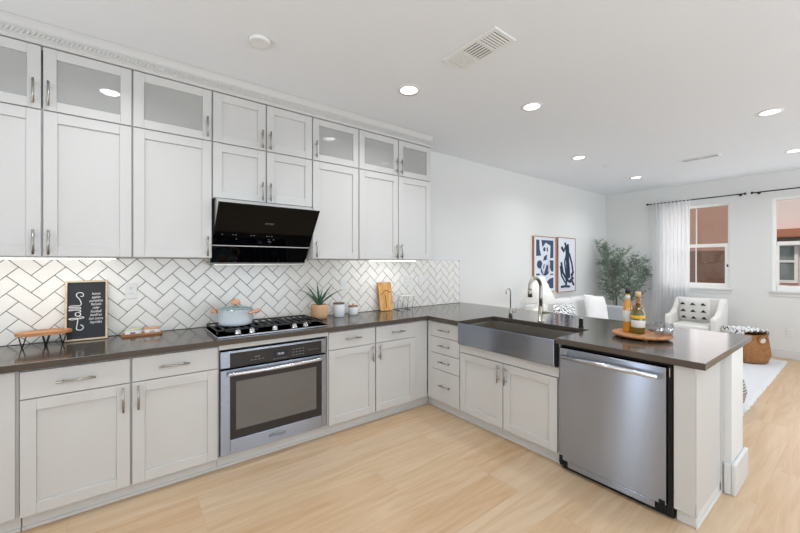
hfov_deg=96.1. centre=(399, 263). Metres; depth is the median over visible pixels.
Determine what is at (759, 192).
curtain rod
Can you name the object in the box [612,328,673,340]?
round wooden tray
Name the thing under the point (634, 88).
ceiling
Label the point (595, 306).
throw pillow
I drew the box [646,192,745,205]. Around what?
curtain rod
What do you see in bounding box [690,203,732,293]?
window
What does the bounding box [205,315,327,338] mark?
gas cooktop
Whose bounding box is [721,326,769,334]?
throw blanket
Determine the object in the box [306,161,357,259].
upper cabinet
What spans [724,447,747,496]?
baseboard
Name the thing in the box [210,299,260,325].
cooking pot
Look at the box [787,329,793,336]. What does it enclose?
power outlet
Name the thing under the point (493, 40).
ceiling vent
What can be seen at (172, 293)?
backsplash
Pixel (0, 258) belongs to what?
diffuser
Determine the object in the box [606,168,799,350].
wall
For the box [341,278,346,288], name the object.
power outlet
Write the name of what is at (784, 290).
window
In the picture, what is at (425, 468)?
floor
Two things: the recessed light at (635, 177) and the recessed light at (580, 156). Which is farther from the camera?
the recessed light at (635, 177)
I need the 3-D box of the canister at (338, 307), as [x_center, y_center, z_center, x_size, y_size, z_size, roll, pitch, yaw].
[-0.601,0.453,3.534,0.113,0.136,0.113,0,0,-37]
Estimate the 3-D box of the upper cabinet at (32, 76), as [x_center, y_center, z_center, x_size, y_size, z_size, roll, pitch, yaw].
[-2.207,-1.096,2.247,0.852,0.376,0.389,0,0,-37]
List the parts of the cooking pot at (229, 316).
handle, knob, handle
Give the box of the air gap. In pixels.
[578,317,582,327]
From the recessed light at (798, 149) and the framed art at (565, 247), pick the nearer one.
the recessed light at (798, 149)
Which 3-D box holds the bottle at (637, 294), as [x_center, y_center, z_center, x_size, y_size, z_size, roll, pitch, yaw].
[1.731,0.348,2.611,0.082,0.287,0.082,0,0,-37]
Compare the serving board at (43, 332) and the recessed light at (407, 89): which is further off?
the recessed light at (407, 89)
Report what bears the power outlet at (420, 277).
attached to the backsplash
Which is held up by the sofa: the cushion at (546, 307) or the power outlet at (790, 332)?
the cushion at (546, 307)
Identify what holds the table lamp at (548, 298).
on the side table
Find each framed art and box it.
[532,236,555,291]
[556,237,575,292]
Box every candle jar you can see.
[124,328,141,334]
[144,326,160,332]
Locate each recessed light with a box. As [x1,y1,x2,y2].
[397,84,420,95]
[520,102,543,110]
[571,155,586,159]
[629,176,642,178]
[755,108,784,116]
[784,148,799,152]
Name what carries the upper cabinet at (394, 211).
attached to the wall at (486, 218)
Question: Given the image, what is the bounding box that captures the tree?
[594,239,652,305]
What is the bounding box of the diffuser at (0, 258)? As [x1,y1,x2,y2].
[0,258,115,259]
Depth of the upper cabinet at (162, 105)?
2.65 m
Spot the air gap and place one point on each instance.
(580, 318)
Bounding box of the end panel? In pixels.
[674,360,722,529]
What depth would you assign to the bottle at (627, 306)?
2.58 m
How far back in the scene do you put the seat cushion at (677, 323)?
5.65 m
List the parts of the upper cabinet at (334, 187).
handle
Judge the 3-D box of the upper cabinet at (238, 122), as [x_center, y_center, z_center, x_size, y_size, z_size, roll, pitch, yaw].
[-1.177,-1.096,3.035,0.789,0.376,0.389,0,0,-37]
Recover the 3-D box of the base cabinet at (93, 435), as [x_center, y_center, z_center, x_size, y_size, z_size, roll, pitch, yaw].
[-1.781,0.999,2.382,0.946,0.873,0.616,0,0,-37]
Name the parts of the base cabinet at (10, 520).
panel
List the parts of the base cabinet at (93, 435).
drawer, door, handle, handle, handle, handle, drawer, door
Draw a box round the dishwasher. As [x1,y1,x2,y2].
[559,345,674,518]
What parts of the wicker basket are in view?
handle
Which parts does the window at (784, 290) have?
sill, sash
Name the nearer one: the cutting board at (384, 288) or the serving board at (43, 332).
the serving board at (43, 332)
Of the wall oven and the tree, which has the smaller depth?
the wall oven
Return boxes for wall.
[9,151,605,379]
[502,321,742,490]
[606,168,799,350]
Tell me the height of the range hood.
0.507 m
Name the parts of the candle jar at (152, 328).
lid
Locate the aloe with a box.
[298,283,344,319]
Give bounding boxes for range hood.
[208,198,319,265]
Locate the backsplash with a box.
[0,258,459,345]
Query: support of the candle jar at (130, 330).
on the wooden tray at (161, 331)
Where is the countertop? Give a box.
[0,302,751,373]
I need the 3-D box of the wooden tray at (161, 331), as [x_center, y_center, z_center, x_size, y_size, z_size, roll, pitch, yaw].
[-1.877,0.511,2.621,0.243,0.018,0.073,0,0,-37]
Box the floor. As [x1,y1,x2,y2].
[18,357,799,532]
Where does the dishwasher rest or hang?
on the floor
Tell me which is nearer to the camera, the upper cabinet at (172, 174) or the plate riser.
the upper cabinet at (172, 174)
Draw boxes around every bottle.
[623,287,632,331]
[631,300,644,333]
[633,291,644,311]
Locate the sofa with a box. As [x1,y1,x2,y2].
[525,295,622,320]
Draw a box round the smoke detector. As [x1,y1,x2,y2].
[248,33,270,48]
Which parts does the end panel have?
trim, trim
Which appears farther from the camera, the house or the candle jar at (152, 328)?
the house
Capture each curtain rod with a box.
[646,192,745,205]
[751,187,799,193]
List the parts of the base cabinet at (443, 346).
drawer, drawer, drawer, drawer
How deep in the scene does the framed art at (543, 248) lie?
6.00 m
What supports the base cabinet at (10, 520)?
on the floor
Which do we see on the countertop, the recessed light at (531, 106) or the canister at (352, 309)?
the canister at (352, 309)
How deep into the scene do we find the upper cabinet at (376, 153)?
3.88 m
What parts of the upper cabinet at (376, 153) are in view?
door, door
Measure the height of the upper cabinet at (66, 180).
0.867 m
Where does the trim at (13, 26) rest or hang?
attached to the wall at (486, 218)
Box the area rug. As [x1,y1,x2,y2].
[743,359,787,415]
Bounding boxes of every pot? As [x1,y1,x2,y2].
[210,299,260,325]
[311,304,327,319]
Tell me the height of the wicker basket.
0.410 m
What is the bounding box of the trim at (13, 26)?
[0,10,432,147]
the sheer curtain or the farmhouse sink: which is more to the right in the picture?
the sheer curtain
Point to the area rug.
(757, 377)
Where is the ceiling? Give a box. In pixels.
[0,0,799,195]
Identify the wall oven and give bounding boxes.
[219,337,326,456]
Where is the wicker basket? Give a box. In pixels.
[730,332,771,363]
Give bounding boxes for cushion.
[543,297,571,311]
[567,295,592,316]
[672,320,709,330]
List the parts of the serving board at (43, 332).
leg, leg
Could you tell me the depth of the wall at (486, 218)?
5.34 m
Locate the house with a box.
[690,199,799,285]
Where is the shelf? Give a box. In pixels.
[396,294,416,296]
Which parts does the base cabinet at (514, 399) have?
door, handle, handle, door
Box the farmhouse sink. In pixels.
[458,320,574,367]
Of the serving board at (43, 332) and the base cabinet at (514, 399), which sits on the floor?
the base cabinet at (514, 399)
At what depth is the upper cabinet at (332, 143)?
3.41 m
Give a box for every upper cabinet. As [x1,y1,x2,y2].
[0,36,131,126]
[0,103,131,257]
[132,71,211,141]
[132,127,211,258]
[212,92,311,159]
[212,142,311,207]
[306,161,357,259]
[312,118,357,168]
[349,169,429,259]
[358,130,429,181]
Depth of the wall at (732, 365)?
2.27 m
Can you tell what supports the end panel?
on the floor
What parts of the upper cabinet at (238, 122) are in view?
door, handle, door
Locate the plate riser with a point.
(407, 294)
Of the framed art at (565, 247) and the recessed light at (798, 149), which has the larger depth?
the framed art at (565, 247)
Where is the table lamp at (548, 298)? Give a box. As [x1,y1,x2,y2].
[520,277,556,310]
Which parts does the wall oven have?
control panel, touch panel, handle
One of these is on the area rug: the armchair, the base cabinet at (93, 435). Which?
the armchair
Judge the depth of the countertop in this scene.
2.43 m
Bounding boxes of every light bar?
[0,257,115,259]
[369,260,415,260]
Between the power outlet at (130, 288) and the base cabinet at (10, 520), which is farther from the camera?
the power outlet at (130, 288)
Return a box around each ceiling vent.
[443,26,515,70]
[679,153,721,162]
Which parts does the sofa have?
backrest, arm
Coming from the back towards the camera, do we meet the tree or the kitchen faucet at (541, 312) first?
the tree
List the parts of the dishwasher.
handle, panel, kick plate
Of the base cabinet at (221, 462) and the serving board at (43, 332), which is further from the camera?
the base cabinet at (221, 462)
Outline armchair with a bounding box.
[665,296,727,332]
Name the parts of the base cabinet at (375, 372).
drawer, door, handle, drawer, door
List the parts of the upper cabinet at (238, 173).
door, handle, door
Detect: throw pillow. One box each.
[553,302,576,315]
[584,294,607,318]
[678,297,710,321]
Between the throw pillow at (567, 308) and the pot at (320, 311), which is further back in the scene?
the throw pillow at (567, 308)
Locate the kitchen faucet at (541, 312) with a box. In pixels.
[528,276,553,321]
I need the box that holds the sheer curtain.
[650,199,689,325]
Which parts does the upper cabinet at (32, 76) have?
door, handle, handle, door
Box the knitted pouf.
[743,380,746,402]
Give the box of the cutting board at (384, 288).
[377,282,392,310]
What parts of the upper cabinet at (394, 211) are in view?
door, door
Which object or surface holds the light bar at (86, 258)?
attached to the upper cabinet at (66, 180)
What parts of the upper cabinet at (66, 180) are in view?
door, handle, handle, door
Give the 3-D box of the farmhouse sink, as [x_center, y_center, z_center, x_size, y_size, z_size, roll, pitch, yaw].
[1.004,0.663,3.024,0.514,0.263,0.926,0,0,-37]
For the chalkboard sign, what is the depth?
2.46 m
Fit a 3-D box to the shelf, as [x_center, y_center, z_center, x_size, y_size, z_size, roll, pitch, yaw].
[0.075,0.361,4.077,0.230,0.008,0.110,0,0,-37]
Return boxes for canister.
[333,302,344,316]
[348,303,357,314]
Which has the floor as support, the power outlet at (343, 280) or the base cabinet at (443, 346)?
the base cabinet at (443, 346)
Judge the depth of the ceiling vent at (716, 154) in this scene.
4.76 m
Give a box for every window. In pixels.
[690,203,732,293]
[769,196,799,296]
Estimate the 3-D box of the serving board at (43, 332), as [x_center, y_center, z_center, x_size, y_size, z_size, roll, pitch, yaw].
[-2.264,0.474,2.287,0.264,0.092,0.170,0,0,-37]
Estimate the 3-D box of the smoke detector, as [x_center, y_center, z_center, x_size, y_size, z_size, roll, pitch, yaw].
[-0.881,-1.393,2.259,0.132,0.022,0.131,0,0,-37]
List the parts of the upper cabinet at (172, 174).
handle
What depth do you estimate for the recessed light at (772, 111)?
3.33 m
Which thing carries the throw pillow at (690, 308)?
on the armchair
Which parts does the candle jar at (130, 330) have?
lid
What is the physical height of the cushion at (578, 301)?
0.435 m
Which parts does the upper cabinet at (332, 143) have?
handle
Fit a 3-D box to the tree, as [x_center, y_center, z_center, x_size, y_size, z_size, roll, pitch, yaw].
[4.098,0.454,6.714,0.970,1.962,0.926,0,0,-37]
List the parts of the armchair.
arm, arm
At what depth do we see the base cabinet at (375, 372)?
3.25 m
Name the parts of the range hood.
glass panel, glass panel, knob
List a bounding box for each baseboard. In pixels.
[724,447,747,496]
[770,347,799,360]
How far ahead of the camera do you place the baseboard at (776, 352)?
5.41 m
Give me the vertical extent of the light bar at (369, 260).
0.014 m
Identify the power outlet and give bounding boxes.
[125,283,136,298]
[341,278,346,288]
[403,275,412,285]
[418,275,422,284]
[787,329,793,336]
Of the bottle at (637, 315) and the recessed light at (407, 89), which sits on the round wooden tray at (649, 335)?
the bottle at (637, 315)
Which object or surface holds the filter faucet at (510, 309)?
on the countertop
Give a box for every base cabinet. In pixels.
[0,371,21,532]
[20,346,217,530]
[216,332,327,468]
[325,320,427,434]
[428,320,496,418]
[460,344,561,462]
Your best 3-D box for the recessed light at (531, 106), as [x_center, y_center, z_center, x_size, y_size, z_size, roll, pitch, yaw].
[1.180,-1.402,3.215,0.196,0.004,0.196,0,0,-37]
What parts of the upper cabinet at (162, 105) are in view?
handle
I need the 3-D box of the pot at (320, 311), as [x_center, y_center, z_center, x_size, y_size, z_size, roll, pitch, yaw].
[-0.761,0.453,3.393,0.156,0.135,0.156,0,0,-37]
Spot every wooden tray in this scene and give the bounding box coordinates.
[122,330,162,336]
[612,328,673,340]
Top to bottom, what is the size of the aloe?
0.350 m
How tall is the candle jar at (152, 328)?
0.043 m
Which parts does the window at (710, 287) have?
sash, sash, sill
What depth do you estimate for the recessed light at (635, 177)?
5.85 m
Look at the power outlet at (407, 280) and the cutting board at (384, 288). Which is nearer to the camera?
the cutting board at (384, 288)
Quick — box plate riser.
[394,294,416,310]
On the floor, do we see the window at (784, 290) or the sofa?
the sofa
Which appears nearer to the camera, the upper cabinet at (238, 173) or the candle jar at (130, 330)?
the candle jar at (130, 330)
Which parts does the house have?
pane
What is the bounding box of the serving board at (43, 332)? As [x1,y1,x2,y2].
[14,328,71,347]
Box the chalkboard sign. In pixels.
[64,280,107,341]
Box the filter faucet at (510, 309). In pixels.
[506,288,516,317]

